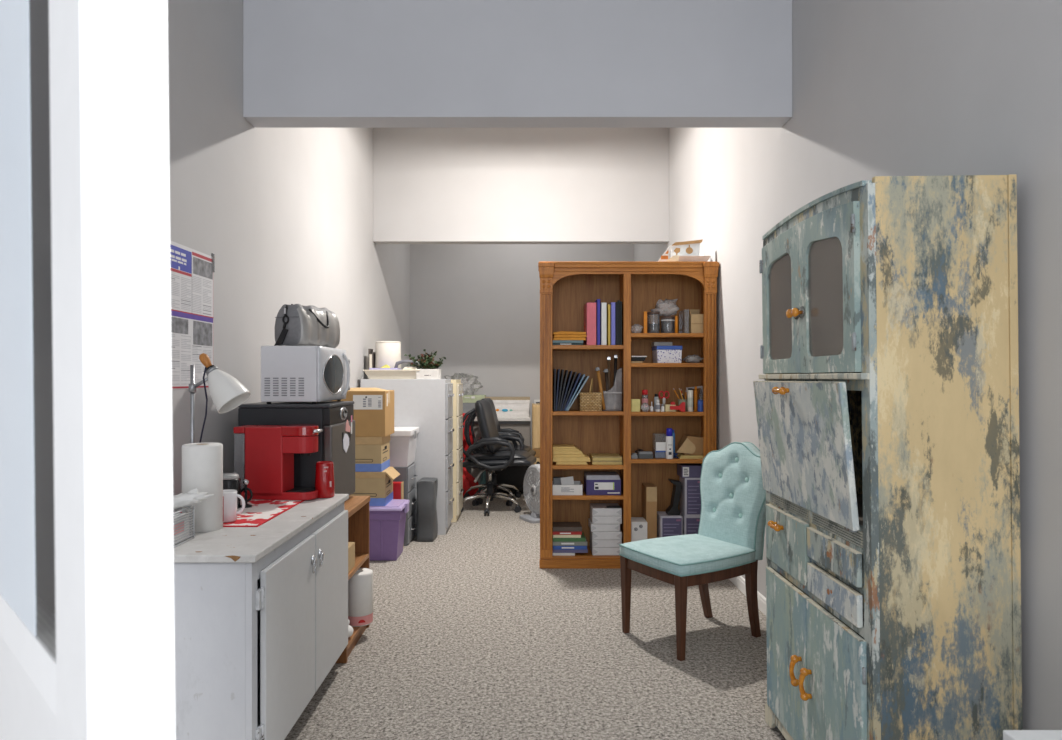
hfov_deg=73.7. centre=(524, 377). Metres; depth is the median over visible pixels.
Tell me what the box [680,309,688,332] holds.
file sleeve
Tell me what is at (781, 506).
vent
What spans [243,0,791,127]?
beam
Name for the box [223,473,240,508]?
jar
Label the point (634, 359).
tray
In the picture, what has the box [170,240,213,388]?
poster
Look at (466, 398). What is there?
flat box
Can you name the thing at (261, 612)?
base cabinet
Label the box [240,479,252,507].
figurine
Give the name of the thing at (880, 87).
wall
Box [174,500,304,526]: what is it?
placemat
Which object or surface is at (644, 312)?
ruler
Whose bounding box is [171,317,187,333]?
print
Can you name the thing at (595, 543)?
paper ream
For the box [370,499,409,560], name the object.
storage bin
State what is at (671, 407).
tape dispenser
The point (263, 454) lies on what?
coffee maker
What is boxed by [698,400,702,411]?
tub
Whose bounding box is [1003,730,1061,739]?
side table
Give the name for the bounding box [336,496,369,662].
shelf unit
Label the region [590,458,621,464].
paper pad
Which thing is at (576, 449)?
envelope
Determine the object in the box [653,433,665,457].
container
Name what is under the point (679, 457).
paper pad
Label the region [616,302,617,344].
folder
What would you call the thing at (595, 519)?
paper ream
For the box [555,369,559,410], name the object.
folder
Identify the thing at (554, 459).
envelope
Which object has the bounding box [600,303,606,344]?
binder
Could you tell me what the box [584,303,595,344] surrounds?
binder
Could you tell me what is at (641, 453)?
adapter
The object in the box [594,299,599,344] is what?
binder
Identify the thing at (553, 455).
envelope
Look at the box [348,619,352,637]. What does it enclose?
bag
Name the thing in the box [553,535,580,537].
book
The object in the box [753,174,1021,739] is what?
tall cabinet
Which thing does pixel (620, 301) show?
folder
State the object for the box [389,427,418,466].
storage bin
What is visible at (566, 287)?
bookcase
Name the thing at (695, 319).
cardboard box
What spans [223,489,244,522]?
mug
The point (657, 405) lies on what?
bottle
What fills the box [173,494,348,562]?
countertop
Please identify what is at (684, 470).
box
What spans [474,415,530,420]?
countertop
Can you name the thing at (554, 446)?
envelope
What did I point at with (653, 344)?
box
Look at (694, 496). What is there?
print
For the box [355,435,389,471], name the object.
box
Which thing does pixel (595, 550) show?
paper ream
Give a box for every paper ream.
[588,518,619,531]
[590,503,621,515]
[590,512,621,523]
[590,530,621,539]
[590,534,621,546]
[590,542,619,554]
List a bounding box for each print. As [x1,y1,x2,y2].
[170,249,186,269]
[170,274,210,314]
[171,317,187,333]
[171,334,210,384]
[173,521,183,534]
[193,257,212,279]
[193,321,211,345]
[353,483,390,496]
[355,449,387,461]
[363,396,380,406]
[561,489,573,491]
[595,482,619,493]
[664,519,680,534]
[672,239,702,254]
[688,481,700,512]
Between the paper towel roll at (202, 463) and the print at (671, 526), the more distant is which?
the print at (671, 526)
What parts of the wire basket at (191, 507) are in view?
frame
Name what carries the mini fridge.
on the shelf unit at (358, 507)
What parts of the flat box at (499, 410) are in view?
lid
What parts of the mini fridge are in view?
door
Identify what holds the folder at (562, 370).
on the bookcase at (566, 287)
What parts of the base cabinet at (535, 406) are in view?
rail, door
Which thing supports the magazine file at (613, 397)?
on the bookcase at (566, 287)
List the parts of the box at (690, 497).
printed panel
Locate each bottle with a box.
[642,390,647,411]
[654,394,658,410]
[655,400,659,411]
[672,430,674,457]
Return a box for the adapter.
[635,449,652,458]
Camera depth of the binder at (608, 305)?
5.00 m
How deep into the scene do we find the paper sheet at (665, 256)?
5.02 m
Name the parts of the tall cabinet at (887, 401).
handle, handle, door, pane, door, drawer, knob, handle, knob, handle, panel, frame, pane, door, drawer, drawer, door, panel, corner post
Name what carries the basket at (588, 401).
on the bookcase at (566, 287)
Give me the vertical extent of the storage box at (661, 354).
0.122 m
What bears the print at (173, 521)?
attached to the paper stack
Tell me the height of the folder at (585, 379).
0.249 m
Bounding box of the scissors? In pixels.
[658,391,669,404]
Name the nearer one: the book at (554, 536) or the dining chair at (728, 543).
the dining chair at (728, 543)
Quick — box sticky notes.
[631,399,639,411]
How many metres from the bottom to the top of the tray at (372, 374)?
0.080 m
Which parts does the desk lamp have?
arm, cord, wooden knob, lamp shade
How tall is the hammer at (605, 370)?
0.290 m
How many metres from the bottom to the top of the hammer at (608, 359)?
0.376 m
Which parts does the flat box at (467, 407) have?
lid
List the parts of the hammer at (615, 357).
handle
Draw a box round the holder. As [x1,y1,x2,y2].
[368,349,374,378]
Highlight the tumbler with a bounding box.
[315,461,334,497]
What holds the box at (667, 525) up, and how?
on the bookcase at (566, 287)
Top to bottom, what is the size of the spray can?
0.215 m
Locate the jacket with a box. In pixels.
[461,413,478,497]
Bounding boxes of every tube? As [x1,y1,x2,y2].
[687,388,692,411]
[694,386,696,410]
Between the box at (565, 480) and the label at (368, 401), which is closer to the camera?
the box at (565, 480)
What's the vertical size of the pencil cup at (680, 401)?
0.085 m
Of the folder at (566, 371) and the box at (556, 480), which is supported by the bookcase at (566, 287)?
the folder at (566, 371)
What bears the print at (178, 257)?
attached to the poster at (191, 270)
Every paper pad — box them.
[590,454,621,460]
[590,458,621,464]
[677,455,702,458]
[678,453,702,456]
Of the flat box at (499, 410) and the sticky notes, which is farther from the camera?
the flat box at (499, 410)
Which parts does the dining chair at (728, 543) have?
leg, leg, seat, leg, backrest, leg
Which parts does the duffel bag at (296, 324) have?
handle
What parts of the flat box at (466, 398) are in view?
lid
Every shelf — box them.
[807,373,828,379]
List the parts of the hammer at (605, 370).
handle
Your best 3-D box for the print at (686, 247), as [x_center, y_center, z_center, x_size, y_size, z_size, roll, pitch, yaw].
[1.154,-0.931,5.051,0.220,0.106,0.042,0,0,0]
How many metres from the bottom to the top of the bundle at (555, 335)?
0.020 m
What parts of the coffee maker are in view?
water tank, lid, spout, handle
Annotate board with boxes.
[485,397,529,399]
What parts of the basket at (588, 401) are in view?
handle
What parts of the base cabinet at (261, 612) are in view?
door, frame, ring pull, ring pull, door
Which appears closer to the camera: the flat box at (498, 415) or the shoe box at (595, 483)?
the shoe box at (595, 483)
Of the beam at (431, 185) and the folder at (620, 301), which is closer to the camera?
the folder at (620, 301)
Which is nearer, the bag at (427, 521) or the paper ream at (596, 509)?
the paper ream at (596, 509)
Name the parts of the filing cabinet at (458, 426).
drawer, drawer, drawer, drawer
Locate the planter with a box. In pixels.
[416,369,440,378]
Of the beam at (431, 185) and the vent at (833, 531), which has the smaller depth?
the vent at (833, 531)
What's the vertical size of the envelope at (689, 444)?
0.135 m
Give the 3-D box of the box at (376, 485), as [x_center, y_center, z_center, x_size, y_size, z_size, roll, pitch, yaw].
[-1.177,0.805,5.294,0.447,0.248,0.314,0,0,0]
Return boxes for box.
[332,388,393,436]
[348,542,354,572]
[350,467,399,505]
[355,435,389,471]
[393,481,403,546]
[463,395,485,402]
[463,403,474,412]
[476,414,528,416]
[493,400,529,406]
[495,407,528,413]
[552,481,581,494]
[553,477,562,484]
[561,476,573,484]
[584,472,620,494]
[631,517,646,541]
[642,483,656,538]
[651,342,671,346]
[652,346,681,362]
[657,511,681,537]
[669,239,710,260]
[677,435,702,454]
[677,463,701,477]
[679,476,700,515]
[680,512,699,534]
[689,309,702,332]
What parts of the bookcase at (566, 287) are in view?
post, shelf, shelf, shelf, shelf, shelf, cornice, shelf, shelf, shelf, shelf, panel, post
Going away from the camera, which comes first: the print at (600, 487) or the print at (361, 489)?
the print at (600, 487)
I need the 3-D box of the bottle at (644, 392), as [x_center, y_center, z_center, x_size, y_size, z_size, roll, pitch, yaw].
[0.850,0.161,5.020,0.044,0.155,0.044,0,0,0]
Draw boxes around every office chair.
[461,400,535,515]
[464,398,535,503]
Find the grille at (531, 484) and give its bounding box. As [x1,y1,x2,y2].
[523,467,539,512]
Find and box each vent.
[771,494,808,520]
[812,512,862,547]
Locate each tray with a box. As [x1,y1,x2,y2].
[286,488,315,491]
[363,370,419,378]
[631,356,646,362]
[669,256,710,260]
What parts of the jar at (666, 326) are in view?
lid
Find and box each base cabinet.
[173,494,348,739]
[532,403,539,464]
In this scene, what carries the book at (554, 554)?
on the bookcase at (566, 287)
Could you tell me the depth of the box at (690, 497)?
5.00 m
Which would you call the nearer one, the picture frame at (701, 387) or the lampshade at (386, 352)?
the picture frame at (701, 387)
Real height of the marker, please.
0.122 m
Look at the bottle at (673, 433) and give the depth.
5.06 m
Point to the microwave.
(314, 374)
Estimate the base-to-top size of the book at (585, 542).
0.030 m
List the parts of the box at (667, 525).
printed panel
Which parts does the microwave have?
door, handle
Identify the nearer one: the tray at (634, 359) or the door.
the door
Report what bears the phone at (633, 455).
on the bookcase at (566, 287)
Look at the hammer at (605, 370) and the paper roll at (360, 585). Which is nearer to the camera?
the paper roll at (360, 585)
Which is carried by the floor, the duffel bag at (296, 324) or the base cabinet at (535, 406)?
the base cabinet at (535, 406)
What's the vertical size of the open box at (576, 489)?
0.072 m
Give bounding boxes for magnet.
[342,432,350,451]
[345,420,350,431]
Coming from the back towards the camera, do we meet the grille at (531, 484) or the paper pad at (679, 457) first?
the grille at (531, 484)
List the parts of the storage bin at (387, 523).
lid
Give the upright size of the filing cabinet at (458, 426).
1.314 m
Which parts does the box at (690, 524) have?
printed panel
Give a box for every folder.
[553,369,555,410]
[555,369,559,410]
[557,369,563,410]
[559,370,567,410]
[560,371,572,410]
[562,372,576,410]
[564,373,580,410]
[565,374,584,410]
[567,376,588,410]
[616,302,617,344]
[617,300,619,344]
[620,301,621,344]
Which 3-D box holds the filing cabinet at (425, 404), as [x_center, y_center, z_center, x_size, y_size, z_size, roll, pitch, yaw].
[-1.012,0.670,6.225,0.766,1.320,0.450,0,0,0]
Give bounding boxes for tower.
[393,462,417,545]
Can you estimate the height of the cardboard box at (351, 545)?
0.120 m
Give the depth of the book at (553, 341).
4.99 m
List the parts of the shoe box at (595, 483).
lid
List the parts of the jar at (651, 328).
lid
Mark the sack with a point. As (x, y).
(512, 475)
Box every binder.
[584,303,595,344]
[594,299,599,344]
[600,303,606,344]
[607,304,610,344]
[610,302,615,344]
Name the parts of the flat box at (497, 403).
lid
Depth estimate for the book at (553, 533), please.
4.99 m
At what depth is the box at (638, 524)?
4.99 m
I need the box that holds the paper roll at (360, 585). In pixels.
[348,568,372,626]
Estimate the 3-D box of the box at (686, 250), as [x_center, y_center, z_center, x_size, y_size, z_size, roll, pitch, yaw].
[1.177,-0.898,5.115,0.273,0.172,0.248,0,0,0]
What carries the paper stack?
in the wire basket at (191, 507)
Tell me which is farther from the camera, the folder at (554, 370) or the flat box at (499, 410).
the flat box at (499, 410)
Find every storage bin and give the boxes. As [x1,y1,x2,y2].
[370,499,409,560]
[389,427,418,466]
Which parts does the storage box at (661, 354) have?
lid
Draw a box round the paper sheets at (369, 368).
[369,368,400,369]
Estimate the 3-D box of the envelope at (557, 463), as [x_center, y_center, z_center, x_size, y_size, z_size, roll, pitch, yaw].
[0.330,0.602,5.093,0.224,0.020,0.214,0,0,0]
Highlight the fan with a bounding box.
[519,464,539,522]
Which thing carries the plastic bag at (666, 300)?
on the jar at (666, 326)
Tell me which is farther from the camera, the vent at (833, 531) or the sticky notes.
the sticky notes
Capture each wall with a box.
[167,0,409,510]
[410,244,633,473]
[634,0,1061,729]
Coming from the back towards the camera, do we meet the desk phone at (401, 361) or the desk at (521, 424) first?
the desk at (521, 424)
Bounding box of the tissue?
[173,488,213,508]
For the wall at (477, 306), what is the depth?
8.83 m
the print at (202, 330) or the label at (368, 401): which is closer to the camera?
the print at (202, 330)
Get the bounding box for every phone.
[394,360,420,369]
[631,453,637,458]
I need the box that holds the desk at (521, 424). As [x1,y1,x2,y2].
[471,415,530,489]
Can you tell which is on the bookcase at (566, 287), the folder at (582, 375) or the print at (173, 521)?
the folder at (582, 375)
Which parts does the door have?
rail, pane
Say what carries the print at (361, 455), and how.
on the box at (372, 454)
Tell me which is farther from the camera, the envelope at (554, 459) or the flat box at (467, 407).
the flat box at (467, 407)
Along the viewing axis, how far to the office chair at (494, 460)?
6.94 m
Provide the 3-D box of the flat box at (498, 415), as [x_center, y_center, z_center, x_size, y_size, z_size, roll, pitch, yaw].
[-0.322,0.441,8.500,0.747,0.032,0.408,0,0,0]
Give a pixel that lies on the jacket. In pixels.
(468, 479)
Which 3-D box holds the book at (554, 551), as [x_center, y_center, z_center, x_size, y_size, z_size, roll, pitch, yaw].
[0.320,1.221,5.080,0.247,0.024,0.179,0,0,0]
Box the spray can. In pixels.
[666,428,672,458]
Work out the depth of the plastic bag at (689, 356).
5.07 m
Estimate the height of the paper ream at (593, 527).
0.054 m
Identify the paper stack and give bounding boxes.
[173,513,188,544]
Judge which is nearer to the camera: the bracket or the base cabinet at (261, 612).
the base cabinet at (261, 612)
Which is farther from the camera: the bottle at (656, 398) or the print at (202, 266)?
the bottle at (656, 398)
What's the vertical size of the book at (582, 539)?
0.026 m
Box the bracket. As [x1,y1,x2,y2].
[666,479,681,514]
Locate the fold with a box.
[667,255,678,260]
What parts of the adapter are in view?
panel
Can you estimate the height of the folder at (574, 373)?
0.278 m
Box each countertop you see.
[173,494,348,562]
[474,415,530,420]
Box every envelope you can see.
[552,444,575,448]
[552,446,578,450]
[552,448,582,453]
[552,452,585,456]
[552,454,590,461]
[555,462,587,464]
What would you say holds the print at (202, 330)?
attached to the poster at (191, 270)
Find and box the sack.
[495,466,529,493]
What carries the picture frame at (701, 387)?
on the bookcase at (566, 287)
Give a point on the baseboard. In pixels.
(739, 582)
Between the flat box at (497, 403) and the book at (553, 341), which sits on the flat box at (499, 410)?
the flat box at (497, 403)
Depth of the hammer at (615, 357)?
5.04 m
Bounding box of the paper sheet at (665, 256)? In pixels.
[658,245,671,260]
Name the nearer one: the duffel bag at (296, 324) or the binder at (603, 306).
the duffel bag at (296, 324)
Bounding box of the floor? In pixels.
[284,490,785,739]
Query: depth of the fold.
4.97 m
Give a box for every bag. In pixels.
[274,304,339,347]
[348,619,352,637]
[416,477,437,541]
[444,373,482,394]
[479,471,485,492]
[631,324,642,332]
[650,298,678,315]
[682,355,702,362]
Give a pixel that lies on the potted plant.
(427, 364)
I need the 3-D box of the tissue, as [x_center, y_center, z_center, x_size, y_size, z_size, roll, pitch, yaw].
[-1.126,0.401,2.352,0.187,0.068,0.066,0,0,0]
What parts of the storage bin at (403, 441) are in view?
lid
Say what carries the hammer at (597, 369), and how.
on the bookcase at (566, 287)
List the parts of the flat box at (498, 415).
lid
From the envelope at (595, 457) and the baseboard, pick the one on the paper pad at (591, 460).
the envelope at (595, 457)
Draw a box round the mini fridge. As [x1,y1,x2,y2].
[238,401,354,495]
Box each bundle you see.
[552,331,585,335]
[553,334,585,337]
[553,337,585,341]
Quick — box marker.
[675,316,677,332]
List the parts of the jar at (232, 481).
lid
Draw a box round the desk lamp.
[189,353,250,442]
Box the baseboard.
[729,576,765,614]
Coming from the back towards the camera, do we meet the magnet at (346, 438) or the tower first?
the tower
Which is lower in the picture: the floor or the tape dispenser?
the floor
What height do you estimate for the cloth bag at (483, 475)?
0.360 m
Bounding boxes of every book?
[552,340,582,342]
[552,343,582,344]
[552,522,581,531]
[552,530,581,534]
[552,532,584,541]
[552,537,586,545]
[552,545,587,552]
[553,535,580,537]
[553,546,586,549]
[553,553,574,555]
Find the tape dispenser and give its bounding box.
[664,402,684,411]
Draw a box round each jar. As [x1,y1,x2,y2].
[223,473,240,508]
[647,312,659,332]
[661,316,674,332]
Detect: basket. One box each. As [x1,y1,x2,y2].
[173,505,194,547]
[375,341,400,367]
[579,378,601,410]
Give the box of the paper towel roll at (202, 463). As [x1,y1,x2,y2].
[182,443,222,532]
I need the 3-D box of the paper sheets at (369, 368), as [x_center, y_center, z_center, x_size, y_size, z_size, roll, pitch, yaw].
[-1.210,-0.076,6.130,0.240,0.020,0.180,0,0,0]
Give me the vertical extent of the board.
0.032 m
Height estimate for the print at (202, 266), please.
0.073 m
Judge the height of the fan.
0.519 m
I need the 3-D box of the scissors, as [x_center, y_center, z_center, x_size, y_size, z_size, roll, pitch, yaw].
[0.998,0.164,5.080,0.081,0.147,0.011,0,0,0]
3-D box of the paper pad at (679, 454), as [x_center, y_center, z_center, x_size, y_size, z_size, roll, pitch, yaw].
[1.184,0.553,5.075,0.162,0.010,0.170,0,0,0]
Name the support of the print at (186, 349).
attached to the poster at (191, 270)
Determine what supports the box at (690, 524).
on the bookcase at (566, 287)
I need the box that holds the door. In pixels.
[0,0,174,739]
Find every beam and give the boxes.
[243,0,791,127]
[373,128,668,243]
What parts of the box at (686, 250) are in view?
lid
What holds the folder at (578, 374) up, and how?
on the bookcase at (566, 287)
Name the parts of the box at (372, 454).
lid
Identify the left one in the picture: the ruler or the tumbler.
the tumbler
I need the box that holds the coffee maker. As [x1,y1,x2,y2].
[233,425,322,499]
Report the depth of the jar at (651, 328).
5.02 m
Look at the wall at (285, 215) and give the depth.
3.77 m
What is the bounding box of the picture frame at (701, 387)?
[686,386,702,393]
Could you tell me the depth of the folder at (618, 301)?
4.99 m
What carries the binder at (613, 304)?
on the bookcase at (566, 287)
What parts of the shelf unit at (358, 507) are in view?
panel, shelf, shelf, panel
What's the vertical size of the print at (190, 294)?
0.155 m
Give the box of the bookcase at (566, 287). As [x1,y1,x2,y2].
[538,261,718,568]
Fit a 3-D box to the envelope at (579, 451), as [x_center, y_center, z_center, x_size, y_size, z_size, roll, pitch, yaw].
[0.302,0.528,5.099,0.216,0.024,0.202,0,0,0]
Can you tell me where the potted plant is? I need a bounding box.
[404,349,445,368]
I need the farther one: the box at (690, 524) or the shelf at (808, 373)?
the box at (690, 524)
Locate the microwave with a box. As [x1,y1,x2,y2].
[261,346,349,403]
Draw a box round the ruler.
[643,311,646,332]
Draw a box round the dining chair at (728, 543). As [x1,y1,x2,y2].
[619,442,765,660]
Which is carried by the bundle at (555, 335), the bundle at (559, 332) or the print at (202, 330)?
the bundle at (559, 332)
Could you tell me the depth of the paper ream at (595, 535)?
4.99 m
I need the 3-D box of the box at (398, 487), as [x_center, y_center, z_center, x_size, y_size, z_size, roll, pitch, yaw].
[-1.077,1.072,5.530,0.245,0.516,0.082,0,0,0]
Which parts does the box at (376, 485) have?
lid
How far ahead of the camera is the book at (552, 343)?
4.99 m
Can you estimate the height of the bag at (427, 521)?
0.491 m
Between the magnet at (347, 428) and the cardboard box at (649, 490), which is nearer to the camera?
the magnet at (347, 428)
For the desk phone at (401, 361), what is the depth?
6.08 m
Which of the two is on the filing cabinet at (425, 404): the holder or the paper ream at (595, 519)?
the holder
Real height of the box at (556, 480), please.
0.099 m
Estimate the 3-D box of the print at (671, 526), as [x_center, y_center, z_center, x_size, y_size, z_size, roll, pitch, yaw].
[1.040,1.112,4.999,0.121,0.228,0.001,0,0,0]
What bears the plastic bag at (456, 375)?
on the flat box at (466, 398)
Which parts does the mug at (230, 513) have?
handle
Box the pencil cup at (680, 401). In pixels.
[678,399,686,410]
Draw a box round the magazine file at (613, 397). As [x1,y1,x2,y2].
[603,368,621,410]
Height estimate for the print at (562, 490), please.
0.031 m
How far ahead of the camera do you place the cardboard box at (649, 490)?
5.05 m
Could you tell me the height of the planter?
0.085 m
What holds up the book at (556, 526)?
on the book at (553, 533)
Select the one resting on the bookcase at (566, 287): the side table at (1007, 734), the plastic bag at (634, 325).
the plastic bag at (634, 325)
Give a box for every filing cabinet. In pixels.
[360,379,453,534]
[451,380,463,521]
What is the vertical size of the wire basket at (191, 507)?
0.111 m
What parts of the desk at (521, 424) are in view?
panel trim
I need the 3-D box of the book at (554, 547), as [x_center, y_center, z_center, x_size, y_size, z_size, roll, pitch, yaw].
[0.317,1.196,5.077,0.238,0.026,0.186,0,0,0]
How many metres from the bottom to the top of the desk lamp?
0.630 m
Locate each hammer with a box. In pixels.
[595,367,605,409]
[603,369,608,391]
[606,357,610,389]
[612,355,617,385]
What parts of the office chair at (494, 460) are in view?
frame, frame, leg, lever, backrest, leg, armrest, seat, armrest, leg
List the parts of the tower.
drawer, drawer, drawer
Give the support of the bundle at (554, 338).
on the book at (553, 341)
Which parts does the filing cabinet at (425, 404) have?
drawer, drawer, drawer, drawer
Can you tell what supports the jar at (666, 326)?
on the bookcase at (566, 287)
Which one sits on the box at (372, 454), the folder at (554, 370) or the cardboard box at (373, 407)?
the cardboard box at (373, 407)
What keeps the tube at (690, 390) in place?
on the bookcase at (566, 287)

